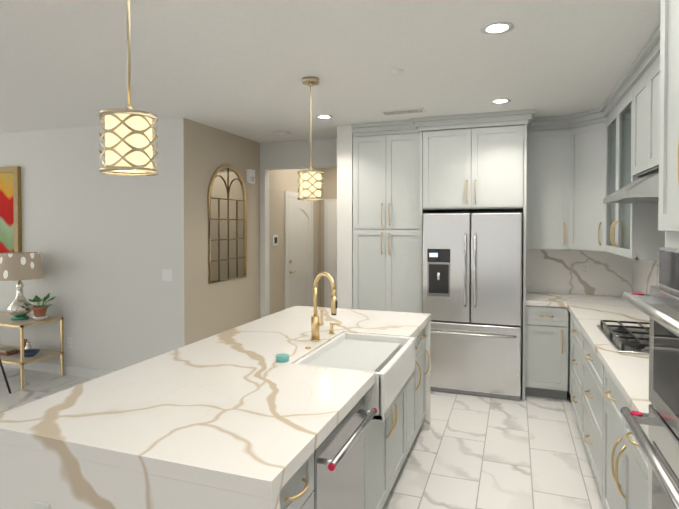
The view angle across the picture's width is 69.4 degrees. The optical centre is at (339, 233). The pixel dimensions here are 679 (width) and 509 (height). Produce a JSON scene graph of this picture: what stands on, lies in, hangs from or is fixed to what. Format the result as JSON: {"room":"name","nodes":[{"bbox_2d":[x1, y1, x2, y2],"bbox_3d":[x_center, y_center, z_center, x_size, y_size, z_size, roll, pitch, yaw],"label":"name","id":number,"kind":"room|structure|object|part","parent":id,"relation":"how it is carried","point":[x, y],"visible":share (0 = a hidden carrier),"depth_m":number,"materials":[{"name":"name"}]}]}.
{"room":"kitchen","nodes":[
{"label":"kitchen","id":0,"kind":"room"},
{"bbox_2d":[0,118,191,370],"bbox_3d":[-4.958,0.187,6.108,7.331,2.680,0.120,0,1,20],"label":"wall","id":1,"kind":"structure","parent":0,"point":[108,247],"depth_m":5.17,"materials":[{"name":"grey paint"}]},
{"bbox_2d":[0,166,21,252],"bbox_3d":[-4.125,-0.162,5.717,1.100,1.190,0.045,0,1,20],"label":"framed painting","id":2,"kind":"object","parent":1,"relation":"attached to","point":[10,215],"visible":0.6,"depth_m":5.58,"materials":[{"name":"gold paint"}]},
{"bbox_2d":[2,361,114,378],"bbox_3d":[-4.975,1.478,6.065,7.344,0.100,0.014,0,1,20],"label":"baseboard","id":3,"kind":"structure","parent":1,"relation":"attached to","point":[68,370],"depth_m":5.33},
{"bbox_2d":[67,337,71,347],"bbox_3d":[-2.937,1.185,5.334,0.072,0.115,0.009,0,1,20],"label":"wall outlet","id":4,"kind":"object","parent":1,"relation":"attached to","point":[69,342],"visible":1,"depth_m":5.33,"materials":[{"name":"white plastic"}]},
{"bbox_2d":[162,269,171,280],"bbox_3d":[-1.718,0.417,4.886,0.116,0.116,0.008,0,1,20],"label":"switch plate","id":5,"kind":"object","parent":1,"relation":"attached to","point":[166,274],"visible":1,"depth_m":4.89,"materials":[{"name":"white plastic"}]},
{"bbox_2d":[192,121,263,342],"bbox_3d":[-1.296,0.195,5.618,0.140,2.680,1.380,0,1,20],"label":"wall","id":6,"kind":"structure","parent":0,"point":[221,306],"depth_m":5.44,"materials":[{"name":"beige paint"}]},
{"bbox_2d":[208,165,246,283],"bbox_3d":[-1.252,-0.122,5.544,0.034,1.298,0.774,0,1,20],"label":"arched mirror","id":7,"kind":"object","parent":6,"relation":"attached to","point":[227,206],"visible":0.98,"depth_m":5.53,"materials":[{"name":"gold glass"}]},
{"bbox_2d":[246,169,254,183],"bbox_3d":[-1.082,-0.696,5.984,0.045,0.170,0.140,0,1,20],"label":"box","id":8,"kind":"object","parent":6,"relation":"attached to","point":[250,176],"visible":1,"depth_m":5.93,"materials":[{"name":"white plastic"}]},
{"bbox_2d":[0,366,604,508],"bbox_3d":[-3.521,1.615,3.781,11.620,0.100,13.000,0,1,20],"label":"floor","id":9,"kind":"structure","parent":0,"point":[477,452],"depth_m":3.50,"materials":[{"name":"tile"}]},
{"bbox_2d":[0,359,10,393],"bbox_3d":[-3.359,1.111,4.700,0.312,0.883,0.288,0,1,20],"label":"camera tripod","id":10,"kind":"object","parent":9,"relation":"on","point":[5,378],"visible":1,"depth_m":4.74,"materials":[{"name":"black metal"}]},
{"bbox_2d":[0,252,63,388],"bbox_3d":[-3.555,0.873,5.268,1.148,1.335,0.480,0,1,20],"label":"console table","id":11,"kind":"object","parent":9,"relation":"on","point":[17,266],"visible":1,"depth_m":5.15,"materials":[{"name":"gold metal"}]},
{"bbox_2d":[0,252,43,319],"bbox_3d":[-3.410,0.559,5.232,0.436,0.704,0.436,0,1,20],"label":"table lamp","id":12,"kind":"object","parent":11,"relation":"on","point":[14,266],"depth_m":5.14,"materials":[{"name":"silver glass"}]},
{"bbox_2d":[24,293,54,319],"bbox_3d":[-3.147,0.767,5.198,0.334,0.290,0.304,0,1,20],"label":"potted plant","id":13,"kind":"object","parent":11,"relation":"on","point":[39,311],"depth_m":5.19,"materials":[{"name":"green plant"}]},
{"bbox_2d":[0,332,430,508],"bbox_3d":[-0.252,1.235,2.804,1.110,0.692,2.689,0,1,20],"label":"kitchen island","id":14,"kind":"object","parent":9,"relation":"on","point":[236,438],"depth_m":1.72,"materials":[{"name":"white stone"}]},
{"bbox_2d":[33,501,49,508],"bbox_3d":[-1.000,0.960,1.643,0.072,0.115,0.009,0,1,20],"label":"outlet","id":15,"kind":"object","parent":14,"relation":"attached to","point":[36,504],"depth_m":1.64,"materials":[{"name":"white plastic"}]},
{"bbox_2d":[313,395,376,508],"bbox_3d":[0.037,1.103,2.007,0.088,0.753,0.594,0,1,20],"label":"dishwasher","id":16,"kind":"object","parent":14,"relation":"in","point":[339,460],"depth_m":1.99,"materials":[{"name":"silver metal"}]},
{"bbox_2d":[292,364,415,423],"bbox_3d":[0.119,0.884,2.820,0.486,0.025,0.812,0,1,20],"label":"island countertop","id":17,"kind":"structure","parent":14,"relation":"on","point":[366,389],"depth_m":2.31,"materials":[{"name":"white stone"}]},
{"bbox_2d":[305,323,340,348],"bbox_3d":[-0.101,0.620,3.010,0.083,0.075,0.454,0,1,20],"label":"soap dispenser","id":18,"kind":"object","parent":17,"relation":"on","point":[325,340],"depth_m":3.00,"materials":[{"name":"gold metal"}]},
{"bbox_2d":[310,272,336,341],"bbox_3d":[-0.094,0.445,2.959,0.201,0.428,0.127,0,1,20],"label":"faucet","id":19,"kind":"object","parent":17,"relation":"on","point":[315,323],"depth_m":2.99,"materials":[{"name":"gold metal"}]},
{"bbox_2d":[276,332,415,420],"bbox_3d":[0.070,0.763,2.830,0.585,0.265,0.821,0,1,20],"label":"sink","id":20,"kind":"object","parent":17,"relation":"in","point":[390,357],"depth_m":2.77,"materials":[{"name":"white ceramic"}]},
{"bbox_2d":[422,213,521,400],"bbox_3d":[1.356,0.673,4.978,0.914,1.745,0.816,0,1,20],"label":"refrigerator","id":21,"kind":"object","parent":9,"relation":"on","point":[472,284],"visible":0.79,"depth_m":4.64,"materials":[{"name":"silver metal"}]},
{"bbox_2d":[351,108,606,399],"bbox_3d":[1.503,0.207,4.952,2.716,2.678,0.768,0,1,20],"label":"tall cabinet","id":22,"kind":"object","parent":9,"relation":"on","point":[545,176],"visible":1,"depth_m":4.55,"materials":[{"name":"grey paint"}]},
{"bbox_3d":[2.303,-0.423,4.558,0.290,1.150,0.290,0,1,20],"label":"corner door","id":23,"kind":"part","parent":22,"relation":"part of","materials":[{"name":"grey paint"}]},
{"bbox_2d":[526,249,637,431],"bbox_3d":[1.831,0.418,3.331,1.006,0.468,3.606,0,1,20],"label":"kitchen counter","id":24,"kind":"object","parent":9,"relation":"on","point":[619,299],"depth_m":3.69,"materials":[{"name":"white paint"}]},
{"bbox_2d":[581,264,588,274],"bbox_3d":[2.492,0.365,4.987,0.072,0.115,0.009,0,1,20],"label":"backsplash outlet","id":25,"kind":"object","parent":24,"relation":"attached to","point":[584,267],"depth_m":4.98,"materials":[{"name":"white plastic"}]},
{"bbox_2d":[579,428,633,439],"bbox_3d":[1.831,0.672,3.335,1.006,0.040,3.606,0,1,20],"label":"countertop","id":26,"kind":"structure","parent":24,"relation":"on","point":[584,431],"depth_m":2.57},
{"bbox_2d":[596,320,648,354],"bbox_3d":[1.906,0.631,2.994,0.500,0.052,0.760,0,1,20],"label":"cooktop","id":27,"kind":"object","parent":26,"relation":"in","point":[621,339],"depth_m":3.00,"materials":[{"name":"silver metal"}]},
{"bbox_2d":[562,56,637,508],"bbox_3d":[1.868,0.239,2.972,0.698,2.678,3.035,0,1,20],"label":"tall cabinet","id":28,"kind":"object","parent":9,"relation":"on","point":[611,461],"depth_m":3.50,"materials":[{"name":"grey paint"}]},
{"bbox_2d":[603,170,658,203],"bbox_3d":[1.956,-0.287,2.961,0.527,0.178,0.790,0,1,20],"label":"range hood","id":29,"kind":"object","parent":28,"relation":"attached to","point":[643,188],"depth_m":2.82,"materials":[{"name":"silver metal"}]},
{"bbox_2d":[634,0,678,508],"bbox_3d":[1.227,0.269,1.179,0.698,2.678,0.775,0,1,20],"label":"tall cabinet","id":30,"kind":"object","parent":9,"relation":"on","point":[656,425],"depth_m":1.61,"materials":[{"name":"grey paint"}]},
{"bbox_2d":[620,247,678,508],"bbox_3d":[0.905,0.678,1.313,0.133,1.255,0.778,0,1,20],"label":"wall oven","id":31,"kind":"object","parent":30,"relation":"in","point":[660,448],"depth_m":1.48,"materials":[{"name":"silver metal"}]},
{"bbox_2d":[0,0,660,142],"bbox_3d":[-3.521,-1.164,3.736,11.620,0.100,13.000,0,1,20],"label":"ceiling","id":32,"kind":"structure","parent":0,"point":[242,68],"depth_m":3.11,"materials":[{"name":"paint"}]},
{"bbox_2d":[99,0,157,175],"bbox_3d":[-0.740,-0.646,1.720,0.192,0.870,0.192,0,1,20],"label":"pendant light","id":33,"kind":"object","parent":32,"relation":"hanging from","point":[128,139],"visible":1,"depth_m":1.66,"materials":[{"name":"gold metal"}]},
{"bbox_2d":[274,131,289,136],"bbox_3d":[-0.648,-1.123,5.567,0.140,0.042,0.140,0,1,20],"label":"smoke detector","id":34,"kind":"object","parent":32,"relation":"attached to","point":[282,134],"visible":0.98,"depth_m":5.52,"materials":[{"name":"white plastic"}]},
{"bbox_2d":[297,77,323,200],"bbox_3d":[-0.207,-0.676,3.537,0.192,0.870,0.192,0,1,20],"label":"pendant light","id":35,"kind":"object","parent":32,"relation":"hanging from","point":[310,186],"visible":1,"depth_m":3.48,"materials":[{"name":"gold metal"}]},
{"bbox_2d":[316,115,332,118],"bbox_3d":[-0.148,-1.128,4.751,0.170,0.006,0.170,0,1,20],"label":"recessed light","id":36,"kind":"object","parent":32,"relation":"in","point":[324,117],"visible":1,"depth_m":4.76,"materials":[{"name":"white plastic"}]},
{"bbox_2d":[391,69,402,74],"bbox_3d":[0.393,-1.093,3.337,0.084,0.028,0.084,0,1,20],"label":"ceiling sensor","id":37,"kind":"object","parent":32,"relation":"attached to","point":[396,71],"visible":0.98,"depth_m":3.31,"materials":[{"name":"white plastic"}]},
{"bbox_2d":[380,108,425,114],"bbox_3d":[0.586,-1.123,4.531,0.400,0.008,0.140,0,1,20],"label":"ceiling vent","id":38,"kind":"object","parent":32,"relation":"in","point":[409,111],"visible":0.96,"depth_m":4.51,"materials":[{"name":"white plastic"}]},
{"bbox_2d":[481,22,513,34],"bbox_3d":[0.841,-1.093,2.614,0.170,0.006,0.170,0,1,20],"label":"recessed light","id":39,"kind":"object","parent":32,"relation":"in","point":[496,28],"visible":1,"depth_m":2.61,"materials":[{"name":"white plastic"}]},
{"bbox_2d":[490,99,510,103],"bbox_3d":[1.362,-1.118,4.148,0.170,0.006,0.170,0,1,20],"label":"recessed light","id":40,"kind":"object","parent":32,"relation":"in","point":[499,101],"visible":0.96,"depth_m":4.15,"materials":[{"name":"white plastic"}]},
{"bbox_2d":[336,125,352,308],"bbox_3d":[0.160,0.197,5.491,0.168,2.680,0.640,0,1,20],"label":"wall","id":41,"kind":"structure","parent":0,"point":[344,140],"depth_m":5.18,"materials":[{"name":"grey paint"}]},
{"bbox_2d":[260,138,569,382],"bbox_3d":[0.909,0.195,5.637,4.280,2.680,0.120,0,1,20],"label":"wall","id":42,"kind":"structure","parent":0,"point":[280,161],"depth_m":6.40,"materials":[{"name":"grey paint"}]},
{"bbox_2d":[273,235,277,245],"bbox_3d":[-0.849,0.091,6.476,0.020,0.140,0.120,0,1,20],"label":"thermostat","id":43,"kind":"object","parent":42,"relation":"attached to","point":[275,240],"visible":0.94,"depth_m":6.46,"materials":[{"name":"white plastic"}]},
{"bbox_2d":[284,191,312,308],"bbox_3d":[-0.562,0.459,7.219,0.065,2.100,0.980,0,1,20],"label":"hall door","id":44,"kind":"structure","parent":42,"relation":"in","point":[298,214],"depth_m":7.17,"materials":[{"name":"white wood"}]},
{"bbox_2d":[324,199,336,307],"bbox_3d":[0.132,0.474,7.804,0.820,2.050,0.129,0,1,20],"label":"hall door","id":45,"kind":"structure","parent":42,"relation":"in","point":[330,236],"depth_m":7.92,"materials":[{"name":"white wood"}]}
]}

